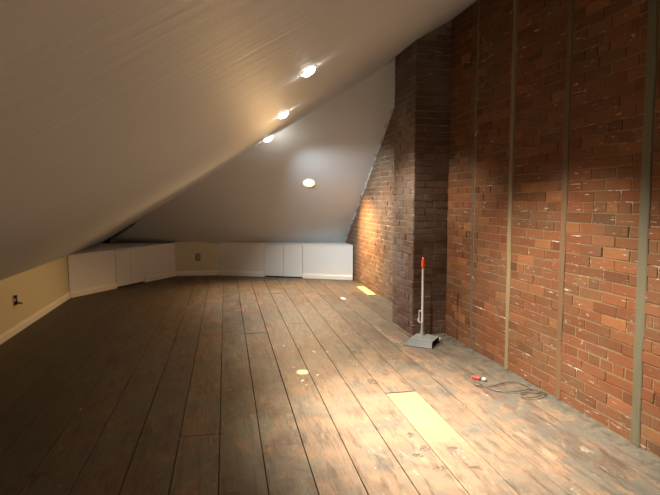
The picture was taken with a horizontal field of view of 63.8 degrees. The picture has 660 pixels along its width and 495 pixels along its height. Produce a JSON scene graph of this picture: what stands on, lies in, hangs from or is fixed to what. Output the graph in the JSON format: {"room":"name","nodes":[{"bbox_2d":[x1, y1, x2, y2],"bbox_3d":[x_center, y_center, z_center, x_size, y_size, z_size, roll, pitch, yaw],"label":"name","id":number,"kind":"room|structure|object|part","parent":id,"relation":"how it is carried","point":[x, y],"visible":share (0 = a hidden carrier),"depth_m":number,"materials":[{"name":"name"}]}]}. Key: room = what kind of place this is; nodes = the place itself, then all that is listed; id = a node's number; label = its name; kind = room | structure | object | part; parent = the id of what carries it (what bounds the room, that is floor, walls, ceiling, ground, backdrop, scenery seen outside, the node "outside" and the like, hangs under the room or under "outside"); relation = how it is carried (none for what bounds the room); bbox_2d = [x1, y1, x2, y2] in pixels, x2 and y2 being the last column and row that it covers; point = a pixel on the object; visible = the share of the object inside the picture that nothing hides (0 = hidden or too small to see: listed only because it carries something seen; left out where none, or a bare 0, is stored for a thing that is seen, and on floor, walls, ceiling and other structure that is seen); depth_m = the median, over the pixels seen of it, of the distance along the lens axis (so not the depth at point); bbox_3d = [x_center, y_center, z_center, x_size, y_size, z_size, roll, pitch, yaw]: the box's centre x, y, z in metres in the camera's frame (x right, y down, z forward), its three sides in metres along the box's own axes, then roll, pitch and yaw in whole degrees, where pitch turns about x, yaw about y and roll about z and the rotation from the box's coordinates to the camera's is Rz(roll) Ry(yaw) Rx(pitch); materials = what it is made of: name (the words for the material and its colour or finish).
{"room":"attic room","nodes":[
{"label":"attic room","id":0,"kind":"room"},
{"bbox_2d":[0,256,68,333],"bbox_3d":[-2.697,0.878,2.439,0.100,0.615,10.520,-1,5,-12],"label":"wall","id":1,"kind":"structure","parent":0,"point":[38,287],"depth_m":6.08,"materials":[{"name":"beige paint"}]},
{"bbox_2d":[13,294,22,305],"bbox_3d":[-3.281,0.549,5.573,0.065,0.116,0.098,-1,5,-12],"label":"wall outlet","id":2,"kind":"object","parent":1,"relation":"attached to","point":[15,302],"visible":1,"depth_m":5.54,"materials":[{"name":"black plastic"}]},
{"bbox_2d":[0,292,69,344],"bbox_3d":[-2.640,1.140,2.475,0.016,0.088,10.520,-1,5,-12],"label":"baseboard","id":3,"kind":"structure","parent":1,"relation":"attached to","point":[17,328],"depth_m":6.03,"materials":[{"name":"paint"}]},
{"bbox_2d":[173,242,217,270],"bbox_3d":[-2.487,0.203,9.890,0.824,0.630,0.100,-1,5,-10],"label":"wall","id":4,"kind":"structure","parent":0,"point":[185,252],"depth_m":9.83,"materials":[{"name":"paint"}]},
{"bbox_2d":[176,270,217,275],"bbox_3d":[-2.472,0.478,9.858,0.776,0.088,0.016,-1,5,-10],"label":"baseboard","id":5,"kind":"structure","parent":4,"relation":"attached to","point":[211,272],"depth_m":9.85,"materials":[{"name":"paint"}]},
{"bbox_2d":[0,0,476,280],"bbox_3d":[-0.750,-0.886,3.901,4.580,2.719,12.967,-1,5,-12],"label":"ceiling","id":6,"kind":"structure","parent":0,"point":[111,110],"depth_m":1.94,"materials":[{"name":"paint"}]},
{"bbox_2d":[263,135,272,141],"bbox_3d":[-0.846,-1.490,7.230,0.157,0.100,0.181,-2,5,-17],"label":"recessed light","id":7,"kind":"object","parent":6,"relation":"in","point":[268,139],"visible":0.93,"depth_m":7.18,"materials":[{"name":"white"}]},
{"bbox_2d":[277,110,289,117],"bbox_3d":[-0.435,-1.235,4.908,0.124,0.078,0.142,-2,5,-17],"label":"recessed light","id":8,"kind":"object","parent":6,"relation":"in","point":[284,114],"visible":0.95,"depth_m":4.87,"materials":[{"name":"white"}]},
{"bbox_2d":[300,66,316,76],"bbox_3d":[-0.128,-1.023,3.073,0.099,0.062,0.114,-2,5,-17],"label":"recessed light","id":9,"kind":"object","parent":6,"relation":"in","point":[310,71],"visible":0.99,"depth_m":3.04,"materials":[{"name":"white"}]},
{"bbox_2d":[110,60,394,243],"bbox_3d":[-0.843,-1.340,9.080,6.263,2.729,2.611,3,6,33],"label":"ceiling","id":10,"kind":"structure","parent":0,"point":[260,195],"depth_m":8.44,"materials":[{"name":"paint"}]},
{"bbox_2d":[302,179,315,186],"bbox_3d":[-0.332,-1.018,8.372,0.220,0.134,0.177,0,5,4],"label":"recessed light","id":11,"kind":"object","parent":10,"relation":"in","point":[307,182],"visible":1,"depth_m":8.35,"materials":[{"name":"white"}]},
{"bbox_2d":[0,275,659,494],"bbox_3d":[-0.716,1.078,4.101,5.123,0.080,13.100,-1,5,-12],"label":"floor","id":12,"kind":"structure","parent":0,"point":[203,384],"depth_m":3.59,"materials":[{"name":"brown wood"}]},
{"bbox_2d":[67,243,175,297],"bbox_3d":[-3.326,0.311,8.767,1.368,0.616,2.189,-1,5,-12],"label":"base cabinet","id":13,"kind":"object","parent":12,"relation":"on","point":[100,267],"visible":0.99,"depth_m":8.51,"materials":[{"name":"paint"}]},
{"bbox_3d":[-3.575,0.388,7.996,0.020,0.600,0.897,2,6,22],"label":"panel","id":14,"kind":"part","parent":13,"relation":"part of","materials":[{"name":"paint"}]},
{"bbox_3d":[-3.559,0.643,8.012,0.016,0.088,0.897,2,6,22],"label":"baseboard","id":15,"kind":"part","parent":13,"relation":"part of","materials":[{"name":"paint"}]},
{"bbox_3d":[-3.345,0.329,8.565,0.018,0.572,0.324,2,6,22],"label":"door","id":16,"kind":"part","parent":13,"relation":"part of","materials":[{"name":"paint"}]},
{"bbox_3d":[-3.226,0.302,8.864,0.018,0.572,0.311,2,6,22],"label":"door","id":17,"kind":"part","parent":13,"relation":"part of","materials":[{"name":"paint"}]},
{"bbox_3d":[-3.018,0.262,9.399,0.020,0.600,0.827,2,6,22],"label":"panel","id":18,"kind":"part","parent":13,"relation":"part of","materials":[{"name":"paint"}]},
{"bbox_3d":[-3.001,0.518,9.415,0.016,0.088,0.827,2,6,22],"label":"baseboard","id":19,"kind":"part","parent":13,"relation":"part of","materials":[{"name":"paint"}]},
{"bbox_2d":[218,242,352,279],"bbox_3d":[-0.781,0.213,9.859,2.568,0.616,0.569,1,5,14],"label":"base cabinet","id":20,"kind":"object","parent":12,"relation":"on","point":[312,260],"visible":1,"depth_m":9.59,"materials":[{"name":"paint"}]},
{"bbox_3d":[-1.643,0.225,9.808,0.920,0.600,0.020,1,5,14],"label":"panel","id":21,"kind":"part","parent":20,"relation":"part of","materials":[{"name":"paint"}]},
{"bbox_3d":[-1.647,0.482,9.813,0.920,0.088,0.016,1,5,14],"label":"baseboard","id":22,"kind":"part","parent":20,"relation":"part of","materials":[{"name":"paint"}]},
{"bbox_3d":[-1.017,0.232,9.648,0.360,0.572,0.018,1,5,14],"label":"door","id":23,"kind":"part","parent":20,"relation":"part of","materials":[{"name":"paint"}]},
{"bbox_3d":[-0.834,0.241,9.639,0.747,0.600,0.012,1,5,14],"label":"panel","id":24,"kind":"part","parent":20,"relation":"part of","materials":[{"name":"white wood"}]},
{"bbox_3d":[-0.664,0.240,9.560,0.355,0.572,0.018,1,5,14],"label":"door","id":25,"kind":"part","parent":20,"relation":"part of","materials":[{"name":"paint"}]},
{"bbox_3d":[-0.042,0.261,9.411,0.915,0.600,0.020,1,5,14],"label":"panel","id":26,"kind":"part","parent":20,"relation":"part of","materials":[{"name":"paint"}]},
{"bbox_3d":[-0.046,0.518,9.416,0.915,0.088,0.016,1,5,14],"label":"baseboard","id":27,"kind":"part","parent":20,"relation":"part of","materials":[{"name":"paint"}]},
{"bbox_2d":[357,286,375,295],"bbox_3d":[0.556,0.667,8.174,0.122,0.010,0.770,-1,5,-10],"label":"wood strip","id":28,"kind":"object","parent":12,"relation":"on","point":[365,290],"visible":1,"depth_m":8.17,"materials":[{"name":"beige wood"}]},
{"bbox_2d":[392,20,451,334],"bbox_3d":[0.965,-0.718,5.710,0.380,3.210,0.653,-1,5,-12],"label":"chimney","id":29,"kind":"object","parent":12,"relation":"on","point":[423,68],"visible":0.98,"depth_m":5.45,"materials":[{"name":"brick"}]},
{"bbox_2d":[404,258,440,348],"bbox_3d":[0.899,0.523,5.134,0.289,0.838,0.266,3,6,29],"label":"dustpan","id":30,"kind":"object","parent":12,"relation":"on","point":[421,340],"visible":1,"depth_m":5.17,"materials":[{"name":"plastic"}]},
{"bbox_2d":[420,322,424,335],"bbox_3d":[0.913,0.807,5.252,0.052,0.147,0.051,3,6,29],"label":"socket","id":31,"kind":"object","parent":30,"relation":"attached to","point":[422,333],"depth_m":5.24,"materials":[{"name":"grey metal"}]},
{"bbox_3d":[0.913,0.475,5.222,0.021,0.569,0.021,3,6,29],"label":"handle","id":32,"kind":"part","parent":30,"relation":"part of","materials":[{"name":"metal"}]},
{"bbox_2d":[410,333,438,341],"bbox_3d":[0.919,0.879,5.165,0.228,0.014,0.204,3,6,29],"label":"hood","id":33,"kind":"object","parent":30,"relation":"attached to","point":[421,337],"depth_m":5.13,"materials":[{"name":"grey metal"}]},
{"bbox_2d":[471,375,544,397],"bbox_3d":[1.318,1.034,3.974,0.563,0.025,0.287,5,7,43],"label":"cable","id":34,"kind":"object","parent":12,"relation":"on","point":[472,376],"visible":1,"depth_m":3.92,"materials":[{"name":"plastic"}]},
{"bbox_2d":[345,0,659,457],"bbox_3d":[1.550,-0.639,4.327,0.214,3.300,12.700,-1,5,-12],"label":"wall","id":35,"kind":"structure","parent":0,"point":[610,36],"depth_m":3.79,"materials":[{"name":"red brick"}]},
{"bbox_2d":[345,103,394,241],"bbox_3d":[0.569,-1.035,8.334,0.048,2.125,2.883,-1,5,-12],"label":"trim","id":36,"kind":"structure","parent":35,"relation":"attached to","point":[391,111],"depth_m":8.04,"materials":[{"name":"paint"}]},
{"bbox_2d":[470,3,476,347],"bbox_3d":[1.327,-0.628,4.914,0.012,3.167,0.100,-1,5,-12],"label":"batten","id":37,"kind":"object","parent":35,"relation":"attached to","point":[475,8],"visible":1,"depth_m":4.92,"materials":[{"name":"grey wood"}]},
{"bbox_2d":[504,0,516,369],"bbox_3d":[1.460,-0.571,4.277,0.016,3.167,0.087,-1,5,-12],"label":"batten","id":38,"kind":"object","parent":35,"relation":"attached to","point":[514,41],"visible":1,"depth_m":4.27,"materials":[{"name":"yellow wood"}]},
{"bbox_2d":[555,0,574,399],"bbox_3d":[1.603,-0.510,3.607,0.016,3.167,0.081,-1,5,-12],"label":"batten","id":39,"kind":"object","parent":35,"relation":"attached to","point":[570,27],"visible":1,"depth_m":3.61,"materials":[{"name":"brown wood"}]},
{"bbox_2d":[630,0,658,446],"bbox_3d":[1.749,-0.449,2.924,0.015,3.167,0.112,-1,5,-12],"label":"batten","id":40,"kind":"object","parent":35,"relation":"attached to","point":[653,5],"visible":1,"depth_m":2.94,"materials":[{"name":"grey wood"}]}
]}

